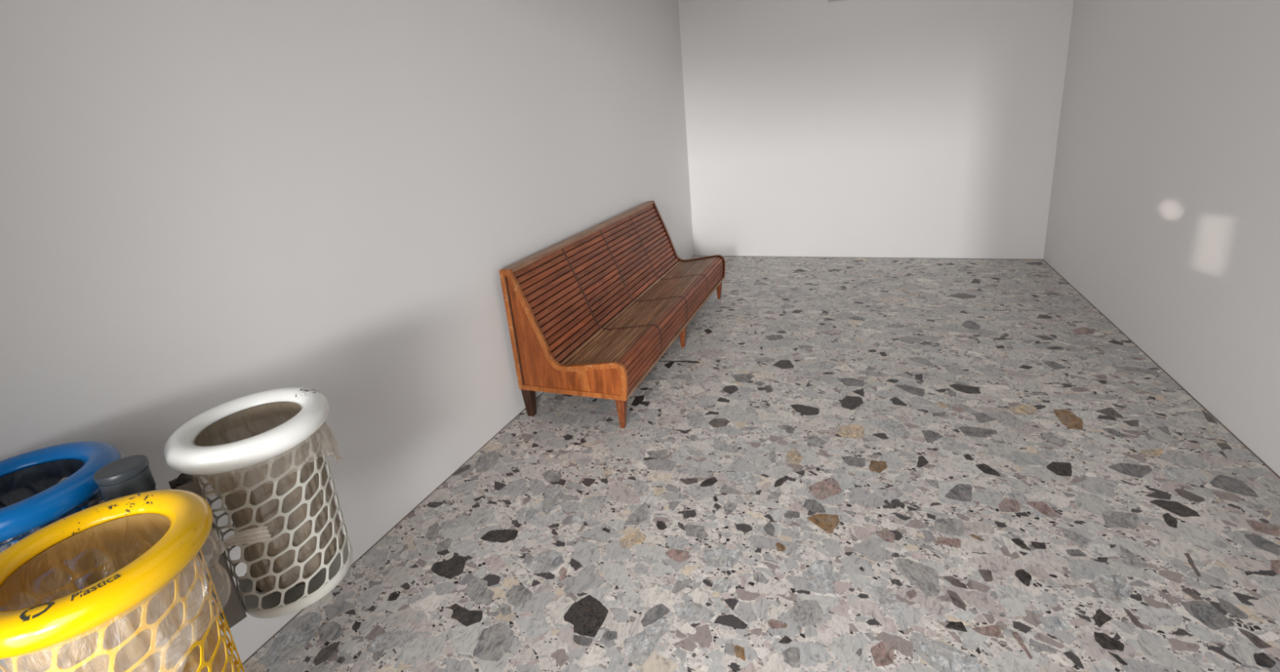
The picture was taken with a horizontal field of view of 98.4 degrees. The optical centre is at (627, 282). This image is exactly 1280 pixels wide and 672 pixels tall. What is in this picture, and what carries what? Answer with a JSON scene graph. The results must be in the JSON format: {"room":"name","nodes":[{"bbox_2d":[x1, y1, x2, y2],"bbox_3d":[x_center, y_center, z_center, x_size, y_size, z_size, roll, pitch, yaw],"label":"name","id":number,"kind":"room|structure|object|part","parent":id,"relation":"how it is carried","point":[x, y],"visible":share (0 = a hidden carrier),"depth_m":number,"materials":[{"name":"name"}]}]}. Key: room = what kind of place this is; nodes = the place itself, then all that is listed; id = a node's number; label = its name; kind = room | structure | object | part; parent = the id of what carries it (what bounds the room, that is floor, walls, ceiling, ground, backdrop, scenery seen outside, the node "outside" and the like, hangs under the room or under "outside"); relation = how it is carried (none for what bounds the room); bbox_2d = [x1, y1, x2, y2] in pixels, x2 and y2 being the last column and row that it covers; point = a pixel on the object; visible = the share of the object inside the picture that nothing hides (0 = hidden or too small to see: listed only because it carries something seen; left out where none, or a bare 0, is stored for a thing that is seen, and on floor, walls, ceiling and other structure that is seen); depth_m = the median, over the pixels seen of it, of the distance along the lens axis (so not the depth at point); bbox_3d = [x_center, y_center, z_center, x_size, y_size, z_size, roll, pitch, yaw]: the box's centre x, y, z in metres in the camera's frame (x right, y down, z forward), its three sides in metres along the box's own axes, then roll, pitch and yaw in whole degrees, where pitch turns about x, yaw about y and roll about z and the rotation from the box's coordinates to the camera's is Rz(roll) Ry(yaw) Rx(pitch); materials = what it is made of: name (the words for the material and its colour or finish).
{"room":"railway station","nodes":[
{"label":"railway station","id":0,"kind":"room"},
{"bbox_2d":[0,0,693,666],"bbox_3d":[-0.767,-0.814,3.174,0.200,3.150,7.553,1,18,23],"label":"wall","id":1,"kind":"structure","parent":0,"point":[205,205],"depth_m":2.03,"materials":[{"name":"paint"}]},
{"bbox_2d":[242,257,691,664],"bbox_3d":[-0.502,0.675,3.624,0.005,0.002,6.833,1,18,23],"label":"trim","id":2,"kind":"structure","parent":1,"relation":"attached to","point":[297,614],"depth_m":2.42,"materials":[{"name":"grey"}]},
{"bbox_2d":[240,256,1279,671],"bbox_3d":[0.998,0.848,2.793,3.425,0.150,7.263,1,18,23],"label":"floor","id":3,"kind":"structure","parent":0,"point":[841,464],"depth_m":2.24,"materials":[{"name":"stone"}]},
{"bbox_2d":[93,454,155,501],"bbox_3d":[-1.022,0.871,1.307,0.316,1.012,0.316,1,18,23],"label":"post","id":4,"kind":"object","parent":3,"relation":"on","point":[132,474],"visible":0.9,"depth_m":1.15,"materials":[{"name":"metal"}]},
{"bbox_2d":[0,440,121,671],"bbox_3d":[-1.279,0.660,1.238,0.366,0.502,0.346,1,18,23],"label":"trash can","id":5,"kind":"object","parent":4,"relation":"attached to","point":[20,517],"visible":0.22,"depth_m":1.16,"materials":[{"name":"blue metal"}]},
{"bbox_2d":[0,459,102,667],"bbox_3d":[-1.286,0.658,1.240,0.325,0.447,0.318,9,22,41],"label":"bag","id":6,"kind":"object","parent":5,"relation":"in","point":[18,486],"visible":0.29,"depth_m":1.27,"materials":[{"name":"plastic"}]},
{"bbox_3d":[-1.069,0.394,1.169,0.088,0.014,0.088,1,18,23],"label":"cap lid","id":7,"kind":"part","parent":4,"relation":"part of","materials":[{"name":"grey plastic"}]},
{"bbox_2d":[0,488,244,671],"bbox_3d":[-0.914,0.689,1.016,0.372,0.503,0.345,1,18,23],"label":"trash can","id":8,"kind":"object","parent":4,"relation":"attached to","point":[53,624],"visible":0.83,"depth_m":0.92,"materials":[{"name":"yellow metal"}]},
{"bbox_2d":[0,513,271,671],"bbox_3d":[-0.909,0.676,1.050,0.322,0.447,0.400,-8,16,-10],"label":"bag","id":9,"kind":"object","parent":8,"relation":"in","point":[89,556],"visible":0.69,"depth_m":0.99,"materials":[{"name":"clear plastic"}]},
{"bbox_2d":[163,386,352,628],"bbox_3d":[-0.912,0.568,1.433,0.346,0.502,0.346,-11,17,-18],"label":"trash can","id":10,"kind":"object","parent":4,"relation":"attached to","point":[181,454],"visible":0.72,"depth_m":1.34,"materials":[{"name":"white metal"}]},
{"bbox_2d":[195,401,342,591],"bbox_3d":[-0.912,0.565,1.433,0.319,0.447,0.328,1,18,23],"label":"bag","id":11,"kind":"object","parent":10,"relation":"in","point":[255,420],"visible":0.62,"depth_m":1.37,"materials":[{"name":"clear plastic"}]},
{"bbox_2d":[255,561,329,592],"bbox_3d":[-0.898,0.751,1.482,0.179,0.064,0.187,1,18,23],"label":"litter","id":12,"kind":"object","parent":11,"relation":"in","point":[303,583],"visible":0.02,"depth_m":1.42,"materials":[{"name":"grey"}]},
{"bbox_2d":[498,200,725,428],"bbox_3d":[0.103,0.030,4.019,0.697,0.903,2.313,1,18,23],"label":"slatted bench","id":13,"kind":"object","parent":3,"relation":"on","point":[591,313],"visible":1,"depth_m":3.46,"materials":[{"name":"brown wood"}]},
{"bbox_3d":[-0.572,0.697,3.253,0.062,0.180,0.062,1,18,23],"label":"leg","id":14,"kind":"part","parent":13,"relation":"part of","materials":[{"name":"brown wood"}]},
{"bbox_3d":[-0.341,0.278,2.995,0.689,0.717,0.020,1,18,23],"label":"panel","id":15,"kind":"part","parent":13,"relation":"part of","materials":[{"name":"brown wood"}]},
{"bbox_3d":[-0.226,-0.395,4.021,0.065,0.024,2.261,1,18,23],"label":"rail","id":16,"kind":"part","parent":13,"relation":"part of","materials":[{"name":"brown wood"}]},
{"bbox_3d":[-0.023,0.711,3.018,0.054,0.180,0.054,1,18,23],"label":"leg","id":17,"kind":"part","parent":13,"relation":"part of","materials":[{"name":"brown wood"}]},
{"bbox_3d":[0.422,0.289,3.967,0.028,0.018,2.261,1,18,23],"label":"rail","id":18,"kind":"part","parent":13,"relation":"part of","materials":[{"name":"brown wood"}]},
{"bbox_3d":[0.407,0.382,4.004,0.054,0.180,0.054,1,18,23],"label":"leg","id":19,"kind":"part","parent":13,"relation":"part of","materials":[{"name":"brown wood"}]},
{"bbox_3d":[0.531,-0.389,4.994,0.689,0.717,0.020,1,18,23],"label":"panel","id":20,"kind":"part","parent":13,"relation":"part of","materials":[{"name":"brown wood"}]},
{"bbox_3d":[0.832,0.057,4.978,0.054,0.180,0.054,1,18,23],"label":"leg","id":21,"kind":"part","parent":13,"relation":"part of","materials":[{"name":"brown wood"}]},
{"bbox_2d":[678,0,1074,258],"bbox_3d":[2.252,-1.806,5.563,3.430,3.150,0.200,2,18,24],"label":"wall","id":22,"kind":"structure","parent":0,"point":[815,128],"depth_m":5.46,"materials":[{"name":"paint"}]},
{"bbox_2d":[693,255,1042,259],"bbox_3d":[2.360,-0.270,5.908,3.426,0.002,0.012,2,18,24],"label":"trim","id":23,"kind":"structure","parent":22,"relation":"attached to","point":[694,255],"depth_m":5.78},
{"bbox_2d":[1043,0,1279,476],"bbox_3d":[2.564,-0.728,1.749,0.200,3.150,7.553,1,18,23],"label":"wall","id":24,"kind":"structure","parent":0,"point":[1164,214],"depth_m":2.92,"materials":[{"name":"paint"}]},
{"bbox_2d":[1042,258,1279,478],"bbox_3d":[2.626,0.768,2.246,0.006,0.002,6.758,1,18,23],"label":"trim","id":25,"kind":"structure","parent":24,"relation":"attached to","point":[1180,385],"depth_m":2.87,"materials":[{"name":"grey"}]}
]}

